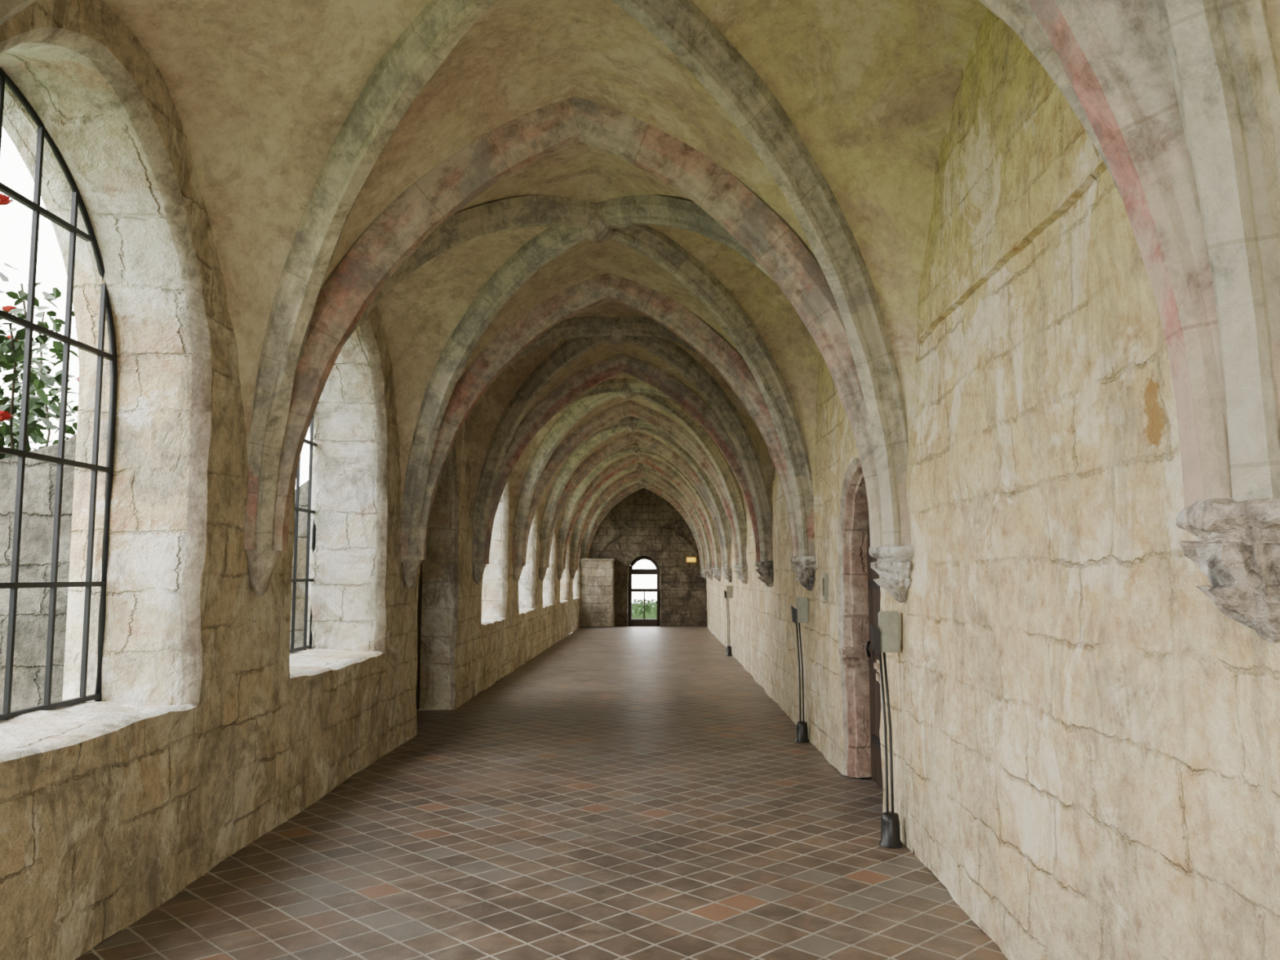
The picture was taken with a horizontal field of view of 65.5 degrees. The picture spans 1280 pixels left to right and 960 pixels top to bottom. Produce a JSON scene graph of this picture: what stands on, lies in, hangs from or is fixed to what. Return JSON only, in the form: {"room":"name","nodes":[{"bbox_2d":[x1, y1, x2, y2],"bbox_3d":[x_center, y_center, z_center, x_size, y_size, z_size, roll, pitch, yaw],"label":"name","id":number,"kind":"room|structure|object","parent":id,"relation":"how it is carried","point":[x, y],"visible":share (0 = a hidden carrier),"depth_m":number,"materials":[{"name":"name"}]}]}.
{"room":"monastery cloister corridor","nodes":[
{"label":"monastery cloister corridor","id":0,"kind":"room"},
{"bbox_2d":[0,0,580,959],"bbox_3d":[-2.585,0.467,13.616,0.734,4.999,37.042,0,-5,1],"label":"wall","id":1,"kind":"structure","parent":0,"point":[206,735],"depth_m":5.49,"materials":[{"name":"stone"}]},
{"bbox_2d":[0,433,76,713],"bbox_3d":[-3.803,0.698,6.188,1.390,3.080,0.600,0,-5,1],"label":"stone buttress","id":2,"kind":"object","parent":1,"relation":"attached to","point":[40,477],"visible":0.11,"depth_m":5.90,"materials":[{"name":"beige stone"}]},
{"bbox_2d":[0,67,117,720],"bbox_3d":[-2.935,-0.401,4.417,0.036,2.994,2.196,0,-5,1],"label":"window","id":3,"kind":"structure","parent":1,"relation":"in","point":[105,306],"depth_m":4.99,"materials":[{"name":"metal"}]},
{"bbox_2d":[246,549,281,597],"bbox_3d":[-2.349,0.560,6.172,0.215,0.336,0.239,0,-5,1],"label":"stone corbel","id":4,"kind":"object","parent":1,"relation":"attached to","point":[262,564],"visible":0.73,"depth_m":6.11,"materials":[{"name":"beige stone"}]},
{"bbox_2d":[288,480,308,653],"bbox_3d":[-3.730,1.048,9.871,1.390,3.080,0.600,0,-5,1],"label":"stone buttress","id":5,"kind":"object","parent":1,"relation":"attached to","point":[304,488],"visible":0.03,"depth_m":9.59,"materials":[{"name":"beige stone"}]},
{"bbox_2d":[288,410,318,653],"bbox_3d":[-3.012,-0.050,8.102,0.036,2.994,2.196,0,-5,1],"label":"window","id":6,"kind":"structure","parent":1,"relation":"in","point":[313,433],"depth_m":8.95,"materials":[{"name":"metal"}]},
{"bbox_2d":[403,559,422,588],"bbox_3d":[-2.275,0.907,9.854,0.220,0.331,0.238,0,-5,1],"label":"stone corbel","id":7,"kind":"object","parent":1,"relation":"attached to","point":[411,566],"visible":0.75,"depth_m":9.79,"materials":[{"name":"beige stone"}]},
{"bbox_2d":[416,562,422,709],"bbox_3d":[-2.772,0.882,11.445,0.125,3.690,1.872,0,-5,1],"label":"door","id":8,"kind":"structure","parent":1,"relation":"in","point":[420,571],"depth_m":12.19,"materials":[{"name":"brown wood"}]},
{"bbox_2d":[472,563,486,585],"bbox_3d":[-2.201,1.260,13.539,0.218,0.336,0.237,0,-5,1],"label":"stone corbel","id":9,"kind":"object","parent":1,"relation":"attached to","point":[478,569],"visible":0.88,"depth_m":13.47,"materials":[{"name":"beige stone"}]},
{"bbox_2d":[513,565,523,582],"bbox_3d":[-2.130,1.609,17.220,0.217,0.336,0.239,0,-5,1],"label":"stone corbel","id":10,"kind":"object","parent":1,"relation":"attached to","point":[517,570],"visible":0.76,"depth_m":17.15,"materials":[{"name":"beige stone"}]},
{"bbox_2d":[538,567,546,581],"bbox_3d":[-2.056,1.961,20.904,0.222,0.336,0.239,0,-5,1],"label":"stone corbel","id":11,"kind":"object","parent":1,"relation":"attached to","point":[542,571],"visible":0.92,"depth_m":20.83,"materials":[{"name":"beige stone"}]},
{"bbox_2d":[555,568,564,580],"bbox_3d":[-1.984,2.309,24.586,0.216,0.331,0.236,0,-5,1],"label":"stone corbel","id":12,"kind":"object","parent":1,"relation":"attached to","point":[559,571],"visible":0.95,"depth_m":24.52,"materials":[{"name":"brown stone"}]},
{"bbox_2d":[571,568,576,579],"bbox_3d":[-1.908,2.660,28.269,0.217,0.338,0.237,0,-5,1],"label":"stone corbel","id":13,"kind":"object","parent":1,"relation":"attached to","point":[573,571],"visible":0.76,"depth_m":28.20,"materials":[{"name":"brown stone"}]},
{"bbox_2d":[73,626,1009,959],"bbox_3d":[-0.268,2.926,13.341,5.270,0.018,38.200,0,-5,1],"label":"floor","id":14,"kind":"structure","parent":0,"point":[626,793],"depth_m":6.05,"materials":[{"name":"tile"}]},
{"bbox_2d":[579,558,615,627],"bbox_3d":[-1.368,3.578,31.621,1.150,2.160,0.630,0,-5,1],"label":"stone pier","id":15,"kind":"object","parent":14,"relation":"on","point":[597,575],"visible":0.84,"depth_m":31.34,"materials":[{"name":"beige stone"}]},
{"bbox_2d":[724,586,732,656],"bbox_3d":[1.811,2.882,20.387,0.170,1.420,0.140,0,-5,1],"label":"spotlight","id":16,"kind":"object","parent":14,"relation":"on","point":[728,594],"visible":1,"depth_m":20.40,"materials":[{"name":"black plastic"}]},
{"bbox_2d":[791,597,808,742],"bbox_3d":[1.604,1.889,9.936,0.170,1.420,0.140,0,-5,1],"label":"spotlight","id":17,"kind":"object","parent":14,"relation":"on","point":[799,615],"visible":1,"depth_m":9.95,"materials":[{"name":"black plastic"}]},
{"bbox_2d":[870,611,902,848],"bbox_3d":[1.529,1.529,6.154,0.170,1.420,0.140,0,-5,1],"label":"spotlight","id":18,"kind":"object","parent":14,"relation":"on","point":[884,639],"visible":1,"depth_m":6.16,"materials":[{"name":"black plastic"}]},
{"bbox_2d":[588,488,706,626],"bbox_3d":[0.128,2.239,32.272,4.256,4.992,0.630,0,-5,1],"label":"wall","id":19,"kind":"structure","parent":0,"point":[682,587],"depth_m":31.97,"materials":[{"name":"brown stone"}]},
{"bbox_2d":[628,555,660,626],"bbox_3d":[0.138,3.611,32.156,1.033,2.316,0.130,0,-5,1],"label":"door","id":20,"kind":"structure","parent":19,"relation":"in","point":[632,622],"depth_m":32.13,"materials":[{"name":"brown wood"}]},
{"bbox_2d":[593,524,697,557],"bbox_3d":[0.182,1.962,32.016,3.348,1.067,0.110,0,-5,1],"label":"trim","id":21,"kind":"structure","parent":19,"relation":"attached to","point":[644,526],"depth_m":31.99,"materials":[{"name":"brown stone"}]},
{"bbox_2d":[686,557,696,562],"bbox_3d":[1.640,2.550,31.846,0.300,0.150,0.100,0,-5,1],"label":"exit sign","id":22,"kind":"object","parent":19,"relation":"attached to","point":[688,559],"visible":1,"depth_m":31.80,"materials":[{"name":"yellow plastic"}]},
{"bbox_2d":[101,0,1279,553],"bbox_3d":[-0.242,-0.316,13.647,4.150,2.928,37.019,0,-5,1],"label":"ceiling","id":23,"kind":"structure","parent":0,"point":[263,91],"depth_m":5.69,"materials":[{"name":"paint"}]},
{"bbox_2d":[0,0,1279,569],"bbox_3d":[-0.243,-0.305,13.649,4.235,2.914,37.284,0,-5,1],"label":"ribs","id":24,"kind":"object","parent":23,"relation":"attached to","point":[1179,100],"visible":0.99,"depth_m":6.09,"materials":[{"name":"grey stone"}]},
{"bbox_2d":[706,4,1279,959],"bbox_3d":[2.150,0.459,13.526,0.835,4.997,37.043,0,-5,1],"label":"wall","id":25,"kind":"structure","parent":0,"point":[1088,745],"depth_m":3.91,"materials":[{"name":"beige stone"}]},
{"bbox_2d":[700,568,706,579],"bbox_3d":[2.110,3.019,31.872,0.389,0.356,0.417,0,-5,1],"label":"stone corbel","id":26,"kind":"object","parent":25,"relation":"attached to","point":[703,572],"visible":0.6,"depth_m":31.75,"materials":[{"name":"beige stone"}]},
{"bbox_2d":[705,568,713,580],"bbox_3d":[2.042,2.671,28.194,0.387,0.359,0.421,0,-5,1],"label":"stone corbel","id":27,"kind":"object","parent":25,"relation":"attached to","point":[708,571],"visible":0.66,"depth_m":28.07,"materials":[{"name":"beige stone"}]},
{"bbox_2d":[711,567,720,581],"bbox_3d":[1.962,2.317,24.508,0.386,0.359,0.408,0,-5,1],"label":"stone corbel","id":28,"kind":"object","parent":25,"relation":"attached to","point":[717,572],"visible":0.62,"depth_m":24.39,"materials":[{"name":"beige stone"}]},
{"bbox_2d":[720,565,732,582],"bbox_3d":[1.893,1.966,20.824,0.383,0.354,0.425,0,-5,1],"label":"stone corbel","id":29,"kind":"object","parent":25,"relation":"attached to","point":[727,571],"visible":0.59,"depth_m":20.70,"materials":[{"name":"beige stone"}]},
{"bbox_2d":[734,563,748,584],"bbox_3d":[1.817,1.617,17.140,0.391,0.354,0.425,0,-5,1],"label":"stone corbel","id":30,"kind":"object","parent":25,"relation":"attached to","point":[741,570],"visible":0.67,"depth_m":17.02,"materials":[{"name":"beige stone"}]},
{"bbox_2d":[754,560,771,586],"bbox_3d":[1.748,1.267,13.462,0.390,0.360,0.429,0,-5,1],"label":"stone corbel","id":31,"kind":"object","parent":25,"relation":"attached to","point":[764,571],"visible":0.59,"depth_m":13.35,"materials":[{"name":"grey stone"}]},
{"bbox_2d":[790,555,816,591],"bbox_3d":[1.675,0.914,9.778,0.384,0.349,0.418,0,-5,1],"label":"stone corbel","id":32,"kind":"object","parent":25,"relation":"attached to","point":[805,566],"visible":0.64,"depth_m":9.66,"materials":[{"name":"beige stone"}]},
{"bbox_2d":[822,573,827,600],"bbox_3d":[1.675,0.959,8.928,0.064,0.240,0.120,0,-5,1],"label":"wall plaque","id":33,"kind":"object","parent":25,"relation":"attached to","point":[824,580],"visible":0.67,"depth_m":8.88,"materials":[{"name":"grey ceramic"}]},
{"bbox_2d":[840,646,906,681],"bbox_3d":[1.751,1.388,7.519,0.220,0.160,1.420,0,-5,1],"label":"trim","id":34,"kind":"structure","parent":25,"relation":"attached to","point":[853,656],"depth_m":8.11,"materials":[{"name":"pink stone"}]},
{"bbox_2d":[865,524,910,790],"bbox_3d":[1.853,1.154,7.540,0.125,2.410,1.232,0,-5,1],"label":"door","id":35,"kind":"structure","parent":25,"relation":"in","point":[876,740],"depth_m":7.93,"materials":[{"name":"brown wood"}]},
{"bbox_2d":[867,543,915,602],"bbox_3d":[1.600,0.569,6.093,0.389,0.362,0.419,0,-5,1],"label":"stone corbel","id":36,"kind":"object","parent":25,"relation":"attached to","point":[893,563],"visible":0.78,"depth_m":5.98,"materials":[{"name":"beige stone"}]},
{"bbox_2d":[907,163,1110,343],"bbox_3d":[1.576,-0.943,4.379,0.108,0.068,2.800,0,-5,1],"label":"trim","id":37,"kind":"structure","parent":25,"relation":"attached to","point":[1103,172],"depth_m":4.05,"materials":[{"name":"beige stone"}]},
{"bbox_2d":[1176,494,1279,643],"bbox_3d":[1.524,0.216,2.407,0.382,0.356,0.424,0,-5,1],"label":"stone corbel","id":38,"kind":"object","parent":25,"relation":"attached to","point":[1239,545],"visible":1,"depth_m":2.34,"materials":[{"name":"beige stone"}]},
{"label":"outside","id":39,"kind":"structure","parent":0,"visible":0},
{"bbox_3d":[0.276,3.026,13.773,80.000,0.031,80.000,0,-5,1],"label":"lawn","id":40,"kind":"structure","parent":39,"visible":0},
{"bbox_2d":[0,193,79,459],"bbox_3d":[-4.497,0.391,7.017,2.262,3.954,2.858,0,-5,1],"label":"rose bush","id":41,"kind":"object","parent":40,"relation":"on","point":[37,405],"visible":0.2,"depth_m":6.48,"materials":[{"name":"green plant"}]},
{"bbox_2d":[631,596,657,618],"bbox_3d":[0.248,4.913,38.308,6.194,0.808,1.222,0,-5,1],"label":"hedge","id":42,"kind":"object","parent":40,"relation":"on","point":[651,607],"visible":0.15,"depth_m":37.90,"materials":[{"name":"green plant"}]}
]}

